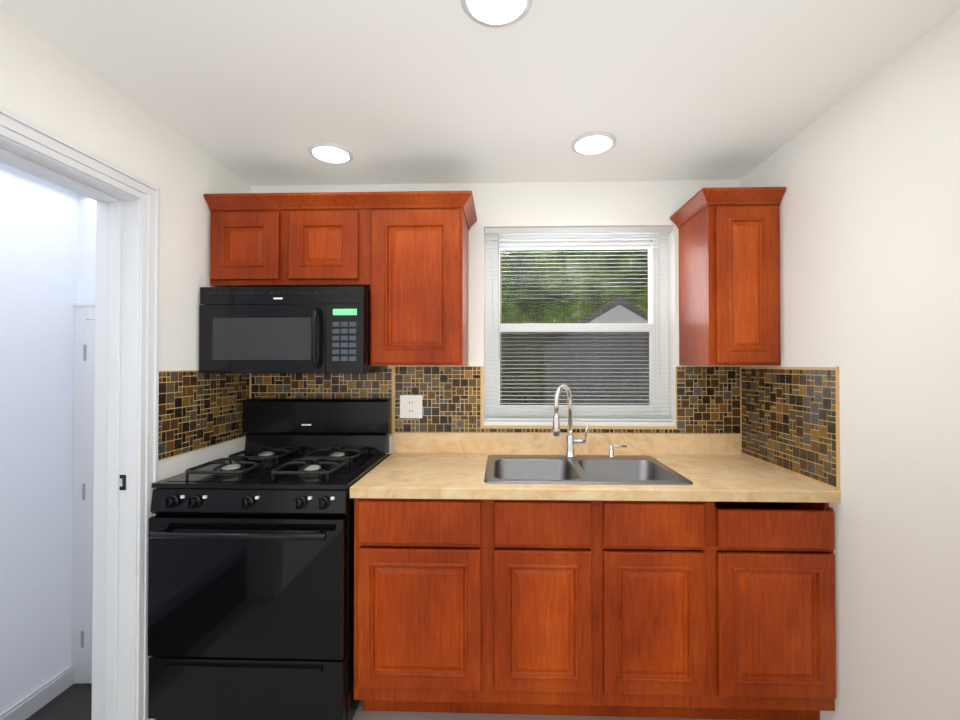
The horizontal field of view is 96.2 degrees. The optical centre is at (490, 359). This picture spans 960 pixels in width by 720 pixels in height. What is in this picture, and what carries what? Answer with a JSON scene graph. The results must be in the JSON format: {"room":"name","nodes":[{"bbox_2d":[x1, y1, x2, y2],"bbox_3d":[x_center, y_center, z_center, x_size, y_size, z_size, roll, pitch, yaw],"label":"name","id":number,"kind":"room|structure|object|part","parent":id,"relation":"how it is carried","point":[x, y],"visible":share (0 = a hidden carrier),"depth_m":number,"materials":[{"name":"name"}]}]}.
{"room":"kitchen","nodes":[
{"label":"kitchen","id":0,"kind":"room"},
{"bbox_2d":[0,162,78,713],"bbox_3d":[-2.453,0.401,0.491,0.200,2.700,4.200,0,-1,2],"label":"wall","id":1,"kind":"structure","parent":0,"point":[39,257],"depth_m":2.18,"materials":[{"name":"white paint"}]},
{"bbox_2d":[0,665,73,719],"bbox_3d":[-2.346,1.699,0.375,0.020,0.100,4.000,0,-1,2],"label":"baseboard","id":2,"kind":"structure","parent":1,"relation":"attached to","point":[31,703],"depth_m":2.19,"materials":[{"name":"white wood"}]},
{"bbox_2d":[26,683,91,719],"bbox_3d":[-2.025,1.810,0.414,1.060,0.120,4.500,0,-1,2],"label":"floor","id":3,"kind":"structure","parent":0,"point":[73,702],"depth_m":2.20,"materials":[{"name":"grey"}]},
{"bbox_2d":[78,194,95,319],"bbox_3d":[-1.864,0.421,2.475,0.860,2.700,0.200,0,-1,2],"label":"wall","id":4,"kind":"structure","parent":0,"point":[87,251],"depth_m":2.40,"materials":[{"name":"white paint"}]},
{"bbox_2d":[71,303,94,683],"bbox_3d":[-1.867,0.727,2.354,0.856,2.085,0.033,0,-1,2],"label":"hall door","id":5,"kind":"structure","parent":4,"relation":"in","point":[83,494],"depth_m":2.36,"materials":[{"name":"white wood"}]},
{"bbox_2d":[0,8,250,480],"bbox_3d":[-1.417,0.399,0.361,0.160,2.700,4.000,0,-1,2],"label":"wall","id":6,"kind":"structure","parent":0,"point":[45,84],"depth_m":1.68,"materials":[{"name":"white paint"}]},
{"bbox_2d":[0,106,159,719],"bbox_3d":[-1.383,0.359,1.131,0.183,2.057,1.054,0,-1,2],"label":"trim","id":7,"kind":"structure","parent":6,"relation":"attached to","point":[126,404],"depth_m":1.58,"materials":[{"name":"white wood"}]},
{"bbox_2d":[119,475,125,489],"bbox_3d":[-1.355,0.449,1.579,0.036,0.056,0.002,0,-1,2],"label":"strike plate","id":8,"kind":"object","parent":7,"relation":"attached to","point":[122,482],"visible":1,"depth_m":1.58,"materials":[{"name":"black"}]},
{"bbox_2d":[0,0,959,185],"bbox_3d":[-0.560,-1.010,0.400,3.990,0.120,4.500,0,-1,2],"label":"ceiling","id":9,"kind":"structure","parent":0,"point":[260,92],"depth_m":1.43,"materials":[{"name":"white paint"}]},
{"bbox_2d":[308,142,352,163],"bbox_3d":[-0.720,-0.930,1.944,0.190,0.008,0.190,0,-1,2],"label":"recessed light","id":10,"kind":"object","parent":9,"relation":"in","point":[330,153],"visible":1,"depth_m":1.93,"materials":[{"name":"white"}]},
{"bbox_2d":[460,0,532,27],"bbox_3d":[0.016,-0.938,1.119,0.190,0.008,0.190,0,-1,2],"label":"recessed light","id":11,"kind":"object","parent":9,"relation":"in","point":[496,13],"visible":1,"depth_m":1.15,"materials":[{"name":"white"}]},
{"bbox_2d":[571,132,615,154],"bbox_3d":[0.445,-0.931,1.860,0.190,0.008,0.190,0,-1,2],"label":"recessed light","id":12,"kind":"object","parent":9,"relation":"in","point":[593,143],"visible":1,"depth_m":1.84,"materials":[{"name":"white"}]},
{"bbox_2d":[251,180,739,453],"bbox_3d":[0.028,0.235,2.361,2.930,2.330,0.220,0,-1,2],"label":"wall","id":13,"kind":"structure","parent":0,"point":[583,204],"depth_m":2.25,"materials":[{"name":"white paint"}]},
{"bbox_2d":[204,191,476,365],"bbox_3d":[-0.678,-0.360,2.091,1.206,0.773,0.368,0,-1,2],"label":"upper cabinet","id":14,"kind":"object","parent":13,"relation":"attached to","point":[402,257],"visible":1,"depth_m":1.93,"materials":[{"name":"brown wood"}]},
{"bbox_2d":[199,286,387,373],"bbox_3d":[-0.909,-0.129,2.048,0.728,0.380,0.443,0,-1,2],"label":"microwave","id":15,"kind":"object","parent":14,"relation":"attached to","point":[294,330],"visible":0.98,"depth_m":1.88,"materials":[{"name":"black"}]},
{"bbox_2d":[158,366,839,490],"bbox_3d":[-0.004,0.253,1.926,2.568,0.452,0.648,0,-1,2],"label":"tile backsplash","id":16,"kind":"structure","parent":13,"relation":"attached to","point":[787,419],"depth_m":2.15,"materials":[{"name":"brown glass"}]},
{"bbox_2d":[400,395,421,417],"bbox_3d":[-0.414,0.244,2.252,0.117,0.120,0.008,0,-1,2],"label":"electrical outlet plate","id":17,"kind":"object","parent":16,"relation":"attached to","point":[410,406],"visible":1,"depth_m":2.25,"materials":[{"name":"white plastic"}]},
{"bbox_2d":[394,432,741,455],"bbox_3d":[0.386,0.430,2.225,1.788,0.105,0.020,0,-1,2],"label":"backsplash","id":18,"kind":"structure","parent":13,"relation":"attached to","point":[678,444],"depth_m":2.21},
{"bbox_2d":[484,226,674,425],"bbox_3d":[0.462,-0.179,2.323,0.990,1.043,0.158,0,-1,2],"label":"window unit","id":19,"kind":"structure","parent":13,"relation":"in","point":[611,374],"depth_m":2.35,"materials":[{"name":"white plastic"}]},
{"bbox_3d":[0.464,-0.179,2.366,0.820,0.873,0.035,0,-1,2],"label":"glass","id":20,"kind":"part","parent":19,"relation":"part of","materials":[{"name":"clear glass"}]},
{"bbox_2d":[352,700,734,719],"bbox_3d":[-0.032,1.439,0.324,2.930,0.120,4.430,0,-1,2],"label":"floor","id":21,"kind":"structure","parent":0,"point":[360,714],"depth_m":1.68,"materials":[{"name":"grey plastic"}]},
{"bbox_2d":[148,398,391,719],"bbox_3d":[-0.897,0.796,1.891,0.744,1.198,0.722,0,-1,2],"label":"stove","id":22,"kind":"object","parent":21,"relation":"on","point":[251,581],"visible":1,"depth_m":1.59,"materials":[{"name":"black metal"}]},
{"bbox_2d":[474,452,609,539],"bbox_3d":[0.198,0.560,1.879,0.466,0.180,0.556,0,-1,2],"label":"base cabinet","id":23,"kind":"object","parent":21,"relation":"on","point":[518,495],"depth_m":1.61,"materials":[{"name":"brown wood"}]},
{"bbox_2d":[350,452,840,503],"bbox_3d":[0.380,0.500,1.911,1.796,0.041,0.647,0,-1,2],"label":"countertop","id":24,"kind":"structure","parent":23,"relation":"on","point":[403,475],"depth_m":1.72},
{"bbox_2d":[484,455,692,484],"bbox_3d":[0.385,0.563,1.901,0.810,0.184,0.500,0,-1,2],"label":"sink","id":25,"kind":"object","parent":24,"relation":"in","point":[498,469],"depth_m":2.04,"materials":[{"name":"silver metal"}]},
{"bbox_2d":[552,384,626,457],"bbox_3d":[0.477,0.294,2.053,0.376,0.356,0.173,0,-1,2],"label":"faucet","id":26,"kind":"object","parent":24,"relation":"on","point":[570,450],"depth_m":2.09,"materials":[{"name":"silver metal"}]},
{"bbox_2d":[582,452,725,543],"bbox_3d":[0.616,0.560,1.867,0.467,0.180,0.556,0,-1,2],"label":"base cabinet","id":27,"kind":"object","parent":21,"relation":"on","point":[654,495],"depth_m":1.59,"materials":[{"name":"brown wood"}]},
{"bbox_2d":[740,8,959,719],"bbox_3d":[1.331,0.213,0.246,0.200,2.330,3.930,0,-1,2],"label":"wall","id":28,"kind":"structure","parent":0,"point":[866,174],"depth_m":1.36,"materials":[{"name":"white paint"}]},
{"bbox_2d":[670,187,785,365],"bbox_3d":[1.102,-0.360,2.039,0.356,0.773,0.368,0,-1,2],"label":"upper cabinet","id":29,"kind":"object","parent":28,"relation":"attached to","point":[729,276],"visible":1,"depth_m":1.88,"materials":[{"name":"brown wood"}]},
{"label":"outside","id":30,"kind":"structure","parent":0,"visible":0},
{"bbox_2d":[500,249,647,323],"bbox_3d":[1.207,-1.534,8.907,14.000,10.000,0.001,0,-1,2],"label":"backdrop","id":31,"kind":"structure","parent":30,"point":[557,279],"depth_m":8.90,"materials":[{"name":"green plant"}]},
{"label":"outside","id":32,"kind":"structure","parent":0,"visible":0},
{"bbox_2d":[575,297,647,322],"bbox_3d":[1.668,0.652,7.545,9.000,3.600,2.350,0,-1,2],"label":"house","id":33,"kind":"structure","parent":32,"point":[634,311],"depth_m":7.75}
]}

